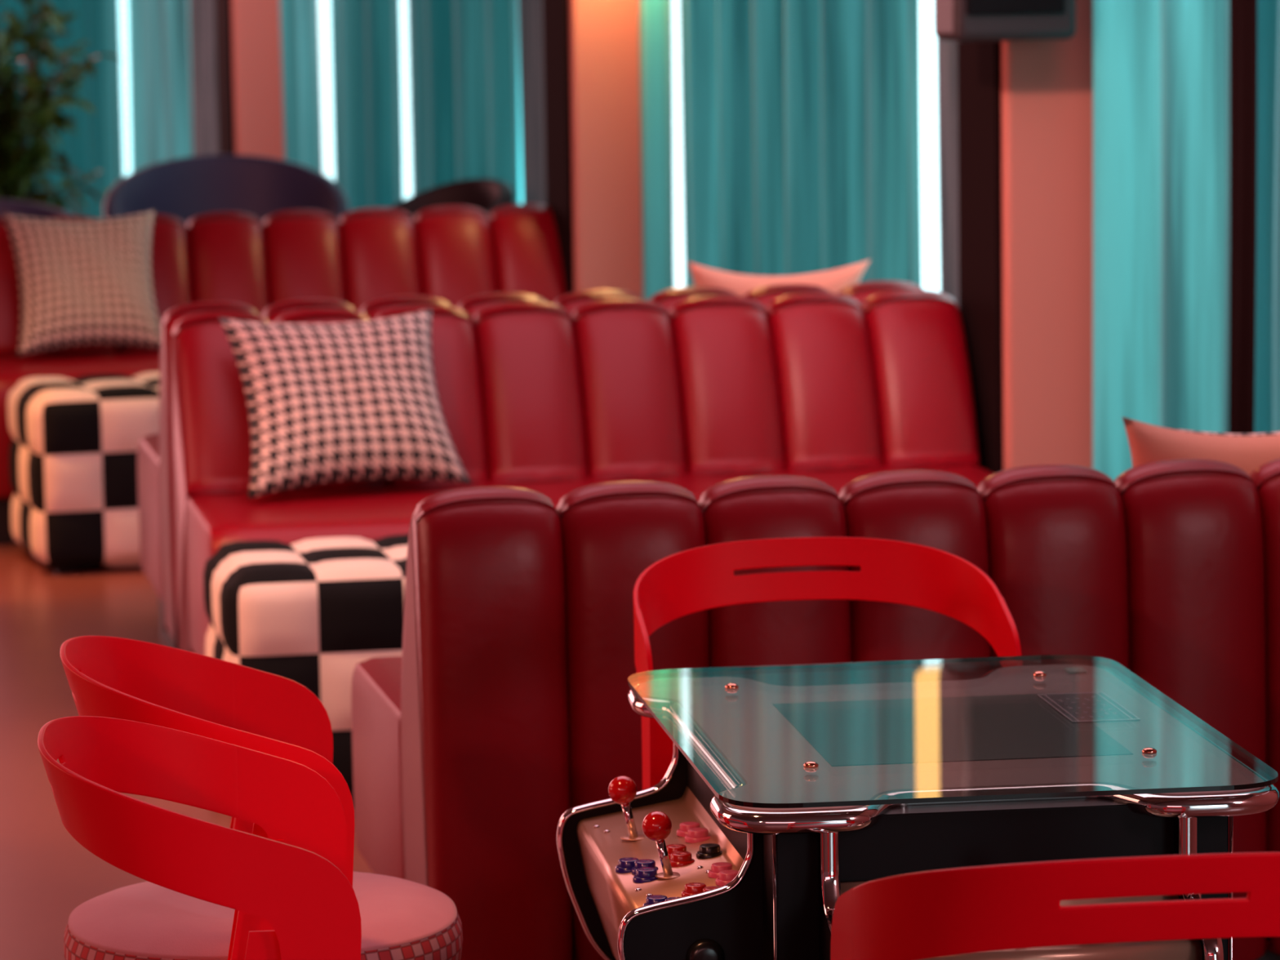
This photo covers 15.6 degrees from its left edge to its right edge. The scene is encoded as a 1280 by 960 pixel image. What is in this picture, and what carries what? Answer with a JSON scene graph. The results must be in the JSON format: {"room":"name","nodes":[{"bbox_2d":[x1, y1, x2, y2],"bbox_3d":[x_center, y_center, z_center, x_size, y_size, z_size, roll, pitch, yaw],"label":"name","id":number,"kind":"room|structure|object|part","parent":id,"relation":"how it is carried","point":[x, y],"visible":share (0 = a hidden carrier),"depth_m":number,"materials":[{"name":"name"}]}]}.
{"room":"eatery","nodes":[
{"label":"eatery","id":0,"kind":"room"},
{"bbox_2d":[0,543,373,959],"bbox_3d":[-0.827,0.325,11.854,12.337,0.100,30.170,-1,7,0],"label":"floor","id":1,"kind":"structure","parent":0,"point":[46,873],"depth_m":9.91,"materials":[{"name":"wood"}]},
{"bbox_2d":[0,198,75,219],"bbox_3d":[-2.183,-0.503,15.072,0.773,0.794,0.662,-6,9,-35],"label":"tub chair","id":2,"kind":"object","parent":1,"relation":"on","point":[20,208],"visible":0.14,"depth_m":15.29,"materials":[{"name":"blue fabric"}]},
{"bbox_2d":[0,0,124,216],"bbox_3d":[-2.505,-1.268,17.944,0.784,1.602,0.902,3,8,27],"label":"potted plant","id":3,"kind":"object","parent":1,"relation":"on","point":[18,164],"visible":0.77,"depth_m":17.92,"materials":[{"name":"green plant"}]},
{"bbox_2d":[7,371,159,574],"bbox_3d":[-1.389,-0.024,12.382,0.514,0.480,0.514,-3,7,-16],"label":"pouf","id":4,"kind":"object","parent":1,"relation":"on","point":[73,452],"visible":0.66,"depth_m":12.12,"materials":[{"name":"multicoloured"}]},
{"bbox_2d":[37,715,361,959],"bbox_3d":[-0.420,0.682,5.229,0.495,0.822,0.515,-2,7,-5],"label":"armchair","id":5,"kind":"object","parent":1,"relation":"on","point":[291,894],"visible":1,"depth_m":4.99,"materials":[{"name":"red plastic"}]},
{"bbox_3d":[-0.486,0.744,5.459,0.155,0.645,0.038,-2,7,-5],"label":"leg","id":6,"kind":"part","parent":5,"relation":"part of","materials":[{"name":"red"}]},
{"bbox_3d":[-0.445,0.799,5.013,0.155,0.645,0.038,-2,7,-5],"label":"leg","id":7,"kind":"part","parent":5,"relation":"part of","materials":[{"name":"red"}]},
{"bbox_3d":[-0.405,0.682,5.487,0.132,0.758,0.007,-2,7,-5],"label":"leg","id":8,"kind":"part","parent":5,"relation":"part of","materials":[{"name":"red plastic"}]},
{"bbox_3d":[-0.358,0.744,4.986,0.132,0.758,0.007,-2,7,-5],"label":"leg","id":9,"kind":"part","parent":5,"relation":"part of","materials":[{"name":"red"}]},
{"bbox_2d":[102,154,350,226],"bbox_3d":[-1.374,-0.625,15.568,0.817,0.889,0.700,-2,7,-8],"label":"tub chair","id":10,"kind":"object","parent":1,"relation":"on","point":[184,188],"visible":0.22,"depth_m":15.78,"materials":[{"name":"blue fabric"}]},
{"bbox_2d":[59,635,462,959],"bbox_3d":[-0.469,0.609,5.820,0.495,0.822,0.515,-2,7,-6],"label":"armchair","id":11,"kind":"object","parent":1,"relation":"on","point":[228,702],"visible":0.66,"depth_m":5.77,"materials":[{"name":"red plastic"}]},
{"bbox_3d":[-0.541,0.671,6.048,0.155,0.645,0.038,-2,7,-6],"label":"leg","id":12,"kind":"part","parent":11,"relation":"part of","materials":[{"name":"red plastic"}]},
{"bbox_3d":[-0.489,0.726,5.602,0.155,0.645,0.038,-2,7,-6],"label":"leg","id":13,"kind":"part","parent":11,"relation":"part of","materials":[{"name":"red plastic"}]},
{"bbox_2d":[68,871,457,959],"bbox_3d":[-0.470,0.531,5.810,0.482,0.026,0.482,-2,7,-6],"label":"cushion","id":14,"kind":"object","parent":11,"relation":"on","point":[402,919],"depth_m":5.70,"materials":[{"name":"pink fabric"}]},
{"bbox_3d":[-0.460,0.609,6.078,0.132,0.758,0.007,-2,7,-6],"label":"leg","id":15,"kind":"part","parent":11,"relation":"part of","materials":[{"name":"red plastic"}]},
{"bbox_3d":[-0.401,0.671,5.577,0.132,0.758,0.007,-2,7,-6],"label":"leg","id":16,"kind":"part","parent":11,"relation":"part of","materials":[{"name":"red plastic"}]},
{"bbox_2d":[0,203,565,544],"bbox_3d":[-1.025,-0.318,13.197,1.760,0.849,0.863,-2,7,-11],"label":"bench","id":17,"kind":"object","parent":1,"relation":"on","point":[453,255],"visible":0.36,"depth_m":13.36,"materials":[{"name":"red leather"}]},
{"bbox_2d":[0,350,159,498],"bbox_3d":[-0.995,-0.180,13.066,1.760,0.348,0.563,-2,7,-11],"label":"seat cushion","id":18,"kind":"object","parent":17,"relation":"on","point":[68,364],"depth_m":12.79,"materials":[{"name":"red leather"}]},
{"bbox_2d":[1,209,160,357],"bbox_3d":[-1.552,-0.555,13.078,0.434,0.386,0.260,-3,7,-14],"label":"throw cushion","id":19,"kind":"object","parent":17,"relation":"on","point":[82,282],"visible":0.99,"depth_m":13.03,"materials":[{"name":"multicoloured fabric"}]},
{"bbox_2d":[203,534,408,808],"bbox_3d":[-0.572,0.374,9.091,0.514,0.480,0.514,-2,7,-11],"label":"pouf","id":20,"kind":"object","parent":1,"relation":"on","point":[306,612],"visible":0.25,"depth_m":8.83,"materials":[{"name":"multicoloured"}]},
{"bbox_2d":[389,177,513,219],"bbox_3d":[-0.630,-0.485,14.415,0.469,0.873,0.554,-7,9,-40],"label":"tub chair","id":21,"kind":"object","parent":1,"relation":"on","point":[486,195],"visible":0.13,"depth_m":14.53,"materials":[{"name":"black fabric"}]},
{"bbox_2d":[137,280,924,648],"bbox_3d":[-0.262,-0.048,10.945,1.760,0.849,0.953,-2,7,-11],"label":"bench","id":22,"kind":"object","parent":1,"relation":"on","point":[155,467],"visible":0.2,"depth_m":10.53,"materials":[{"name":"red leather"}]},
{"bbox_2d":[137,433,163,602],"bbox_3d":[-0.288,0.054,11.106,1.760,0.348,0.653,-2,7,-11],"label":"panel","id":23,"kind":"object","parent":22,"relation":"on","point":[148,451],"depth_m":10.90,"materials":[{"name":"pink"}]},
{"bbox_2d":[688,259,871,297],"bbox_3d":[0.305,-0.333,10.960,0.440,0.393,0.220,-2,7,-11],"label":"throw cushion","id":24,"kind":"object","parent":22,"relation":"on","point":[834,281],"visible":0.15,"depth_m":10.85,"materials":[{"name":"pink fabric"}]},
{"bbox_2d":[171,288,993,655],"bbox_3d":[-0.088,0.061,10.050,1.760,0.849,0.863,-2,7,-11],"label":"bench","id":25,"kind":"object","parent":1,"relation":"on","point":[700,394],"visible":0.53,"depth_m":10.19,"materials":[{"name":"red leather"}]},
{"bbox_2d":[218,307,471,498],"bbox_3d":[-0.624,-0.169,9.953,0.497,0.366,0.261,-3,7,-16],"label":"throw cushion","id":26,"kind":"object","parent":25,"relation":"on","point":[326,402],"visible":1,"depth_m":9.90,"materials":[{"name":"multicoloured fabric"}]},
{"bbox_2d":[186,464,993,655],"bbox_3d":[-0.058,0.199,9.919,1.760,0.348,0.563,-2,7,-11],"label":"seat cushion","id":27,"kind":"object","parent":25,"relation":"on","point":[220,512],"depth_m":9.95,"materials":[{"name":"red leather"}]},
{"bbox_2d":[351,458,1279,959],"bbox_3d":[0.460,0.360,7.593,1.760,0.849,0.953,-2,7,-11],"label":"bench","id":28,"kind":"object","parent":1,"relation":"on","point":[504,710],"visible":0.61,"depth_m":7.07,"materials":[{"name":"red leather"}]},
{"bbox_2d":[351,656,404,879],"bbox_3d":[0.434,0.462,7.754,1.760,0.348,0.653,-2,7,-11],"label":"panel","id":29,"kind":"object","parent":28,"relation":"on","point":[377,703],"depth_m":7.57,"materials":[{"name":"pink"}]},
{"bbox_2d":[1121,416,1279,475],"bbox_3d":[0.975,0.072,7.625,0.469,0.397,0.240,-2,7,-12],"label":"throw cushion","id":30,"kind":"object","parent":28,"relation":"on","point":[1148,443],"visible":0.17,"depth_m":7.48,"materials":[{"name":"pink fabric"}]},
{"bbox_2d":[633,537,1022,789],"bbox_3d":[0.258,0.518,6.460,0.515,0.822,0.495,-2,7,-7],"label":"armchair","id":31,"kind":"object","parent":1,"relation":"on","point":[684,583],"visible":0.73,"depth_m":6.61,"materials":[{"name":"red plastic"}]},
{"bbox_3d":[0.012,0.563,6.394,0.007,0.758,0.132,-2,7,-7],"label":"leg","id":32,"kind":"part","parent":31,"relation":"part of","materials":[{"name":"red plastic"}]},
{"bbox_3d":[0.029,0.607,6.488,0.038,0.645,0.155,-2,7,-7],"label":"leg","id":33,"kind":"part","parent":31,"relation":"part of","materials":[{"name":"red plastic"}]},
{"bbox_3d":[0.515,0.547,6.459,0.007,0.758,0.132,-2,7,-7],"label":"leg","id":34,"kind":"part","parent":31,"relation":"part of","materials":[{"name":"red plastic"}]},
{"bbox_2d":[556,654,1279,959],"bbox_3d":[0.312,0.658,5.680,0.752,0.736,1.095,-2,7,-7],"label":"table","id":35,"kind":"object","parent":1,"relation":"on","point":[772,803],"visible":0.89,"depth_m":5.42,"materials":[{"name":"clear glass"}]},
{"bbox_2d":[620,834,644,840],"bbox_3d":[-0.007,0.441,5.763,0.035,0.002,0.035,-2,7,-7],"label":"washer","id":36,"kind":"object","parent":35,"relation":"in","point":[623,837],"depth_m":5.76,"materials":[{"name":"silver metal"}]},
{"bbox_3d":[0.038,0.524,5.649,0.158,0.240,0.593,-2,7,-7],"label":"control panel","id":37,"kind":"part","parent":35,"relation":"part of","materials":[{"name":"beige metal"}]},
{"bbox_2d":[654,871,679,879],"bbox_3d":[0.035,0.468,5.527,0.035,0.002,0.035,-2,7,-7],"label":"washer","id":38,"kind":"object","parent":35,"relation":"in","point":[658,875],"depth_m":5.52,"materials":[{"name":"silver metal"}]},
{"bbox_3d":[0.155,0.716,5.265,0.004,0.670,0.004,-2,7,-7],"label":"edge trim","id":39,"kind":"part","parent":35,"relation":"part of","materials":[{"name":"silver metal"}]},
{"bbox_3d":[0.355,0.297,5.664,0.645,0.005,0.930,-2,7,-7],"label":"glass","id":40,"kind":"part","parent":35,"relation":"part of","materials":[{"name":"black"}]},
{"bbox_3d":[0.355,0.319,5.667,0.649,0.026,0.934,-2,7,-7],"label":"chrome rail","id":41,"kind":"part","parent":35,"relation":"part of","materials":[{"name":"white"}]},
{"bbox_3d":[0.422,0.572,5.217,0.392,0.240,0.126,-2,7,-7],"label":"control panel","id":42,"kind":"part","parent":35,"relation":"part of","materials":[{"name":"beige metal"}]},
{"bbox_3d":[0.676,0.699,5.333,0.004,0.670,0.004,-2,7,-7],"label":"edge trim","id":43,"kind":"part","parent":35,"relation":"part of","materials":[{"name":"silver metal"}]},
{"bbox_2d":[830,851,1279,959],"bbox_3d":[0.466,0.735,4.701,0.515,0.822,0.495,-2,7,-7],"label":"armchair","id":44,"kind":"object","parent":1,"relation":"on","point":[948,912],"visible":1,"depth_m":4.44,"materials":[{"name":"red"}]},
{"bbox_3d":[0.210,0.770,4.710,0.007,0.758,0.132,-2,7,-7],"label":"leg","id":45,"kind":"part","parent":44,"relation":"part of","materials":[{"name":"red"}]},
{"bbox_2d":[1228,0,1257,433],"bbox_3d":[1.207,-0.901,9.361,0.014,2.830,0.152,-3,7,-18],"label":"window frame","id":46,"kind":"structure","parent":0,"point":[1242,13],"depth_m":9.40,"materials":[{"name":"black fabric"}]},
{"bbox_3d":[0.678,-1.305,11.408,9.398,3.200,30.083,-1,7,0],"label":"wall","id":47,"kind":"structure","parent":0,"visible":0},
{"bbox_2d":[0,0,124,219],"bbox_3d":[-2.977,-2.513,22.771,0.096,2.830,4.542,-3,7,-17],"label":"curtain","id":48,"kind":"object","parent":47,"relation":"hanging from","point":[99,146],"visible":0.38,"depth_m":21.27,"materials":[{"name":"teal fabric"}]},
{"bbox_2d":[127,0,192,172],"bbox_3d":[-2.042,-2.156,19.800,0.090,2.830,1.377,-3,7,-18],"label":"curtain","id":49,"kind":"object","parent":47,"relation":"hanging from","point":[159,33],"visible":0.41,"depth_m":19.91,"materials":[{"name":"teal fabric"}]},
{"bbox_2d":[189,0,218,155],"bbox_3d":[-1.716,-2.019,18.666,0.042,2.830,0.885,-3,7,-17],"label":"curtain","id":50,"kind":"object","parent":47,"relation":"hanging from","point":[205,131],"visible":0.28,"depth_m":18.85,"materials":[{"name":"grey fabric"}]},
{"bbox_2d":[214,0,235,154],"bbox_3d":[-1.584,-2.045,17.648,0.014,3.190,0.225,-3,7,-17],"label":"trim","id":51,"kind":"structure","parent":47,"relation":"attached to","point":[223,7],"depth_m":17.68,"materials":[{"name":"black"}]},
{"bbox_2d":[231,0,284,159],"bbox_3d":[-1.449,-2.055,17.671,0.255,3.200,0.240,-3,7,-17],"label":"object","id":52,"kind":"structure","parent":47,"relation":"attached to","point":[255,24],"depth_m":17.61,"materials":[{"name":"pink paint"}]},
{"bbox_2d":[279,0,323,173],"bbox_3d":[-1.265,-1.861,17.343,0.034,2.830,0.628,-3,8,-19],"label":"curtain","id":53,"kind":"object","parent":47,"relation":"hanging from","point":[299,19],"visible":0.41,"depth_m":17.35,"materials":[{"name":"teal fabric"}]},
{"bbox_2d":[329,0,403,211],"bbox_3d":[-0.975,-1.748,16.406,0.085,2.830,1.023,-3,7,-17],"label":"curtain","id":54,"kind":"object","parent":47,"relation":"hanging from","point":[365,34],"visible":0.46,"depth_m":16.30,"materials":[{"name":"teal fabric"}]},
{"bbox_2d":[407,0,522,204],"bbox_3d":[-0.589,-1.601,15.180,0.081,2.830,1.363,-3,7,-18],"label":"curtain","id":55,"kind":"object","parent":47,"relation":"hanging from","point":[464,60],"visible":0.49,"depth_m":15.12,"materials":[{"name":"teal fabric"}]},
{"bbox_2d":[518,0,546,204],"bbox_3d":[-0.312,-1.484,14.216,0.040,2.830,0.435,-3,7,-17],"label":"curtain","id":56,"kind":"object","parent":47,"relation":"hanging from","point":[530,11],"visible":0.27,"depth_m":14.31,"materials":[{"name":"grey fabric"}]},
{"bbox_2d":[542,0,573,294],"bbox_3d":[-0.245,-1.536,13.408,0.014,3.190,0.225,-3,7,-17],"label":"window frame","id":57,"kind":"structure","parent":47,"relation":"attached to","point":[556,13],"depth_m":13.44,"materials":[{"name":"black metal"}]},
{"bbox_2d":[568,0,643,298],"bbox_3d":[-0.110,-1.546,13.431,0.255,3.200,0.240,-3,7,-17],"label":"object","id":58,"kind":"structure","parent":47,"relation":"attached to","point":[604,34],"depth_m":13.38,"materials":[{"name":"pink paint"}]},
{"bbox_2d":[638,0,674,300],"bbox_3d":[0.037,-1.365,13.214,0.035,2.830,0.364,-4,8,-20],"label":"curtain","id":59,"kind":"object","parent":47,"relation":"hanging from","point":[655,16],"visible":0.59,"depth_m":13.25,"materials":[{"name":"teal fabric"}]},
{"bbox_2d":[680,0,921,287],"bbox_3d":[0.393,-1.228,12.077,0.093,2.830,1.915,-3,7,-17],"label":"curtain","id":60,"kind":"object","parent":47,"relation":"hanging from","point":[801,118],"visible":0.48,"depth_m":12.01,"materials":[{"name":"teal fabric"}]},
{"bbox_2d":[936,37,959,308],"bbox_3d":[0.733,-1.087,10.908,0.022,2.830,0.224,-3,8,-18],"label":"curtain","id":61,"kind":"object","parent":47,"relation":"hanging from","point":[947,51],"visible":0.28,"depth_m":10.99,"materials":[{"name":"grey fabric"}]},
{"bbox_2d":[957,40,1003,473],"bbox_3d":[0.746,-1.159,10.273,0.014,3.190,0.225,-3,7,-17],"label":"window frame","id":62,"kind":"structure","parent":47,"relation":"attached to","point":[979,63],"depth_m":10.32,"materials":[{"name":"black metal"}]},
{"bbox_2d":[1000,0,1093,470],"bbox_3d":[0.880,-1.169,10.295,0.255,3.200,0.240,-3,7,-17],"label":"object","id":63,"kind":"structure","parent":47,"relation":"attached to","point":[1046,100],"depth_m":10.25,"materials":[{"name":"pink paint"}]},
{"bbox_2d":[933,0,1075,41],"bbox_3d":[0.784,-1.203,10.045,0.282,0.508,0.170,-3,7,-17],"label":"wall speaker","id":64,"kind":"object","parent":63,"relation":"attached to","point":[954,20],"visible":1,"depth_m":10.00,"materials":[{"name":"grey plastic"}]},
{"bbox_2d":[966,0,1064,14],"bbox_3d":[0.802,-1.202,9.966,0.225,0.410,0.010,-3,7,-17],"label":"grille","id":65,"kind":"object","parent":64,"relation":"attached to","point":[973,6],"depth_m":9.98,"materials":[{"name":"black laminate"}]},
{"bbox_2d":[1092,0,1230,482],"bbox_3d":[1.102,-0.962,9.866,0.081,2.830,0.829,-3,8,-18],"label":"curtain","id":66,"kind":"object","parent":47,"relation":"hanging from","point":[1161,68],"visible":0.62,"depth_m":9.98,"materials":[{"name":"teal fabric"}]},
{"bbox_2d":[1254,0,1279,433],"bbox_3d":[1.563,-0.784,8.384,0.087,2.830,2.229,-3,7,-17],"label":"curtain","id":67,"kind":"object","parent":47,"relation":"hanging from","point":[1267,377],"visible":0.52,"depth_m":9.42,"materials":[{"name":"teal fabric"}]}
]}

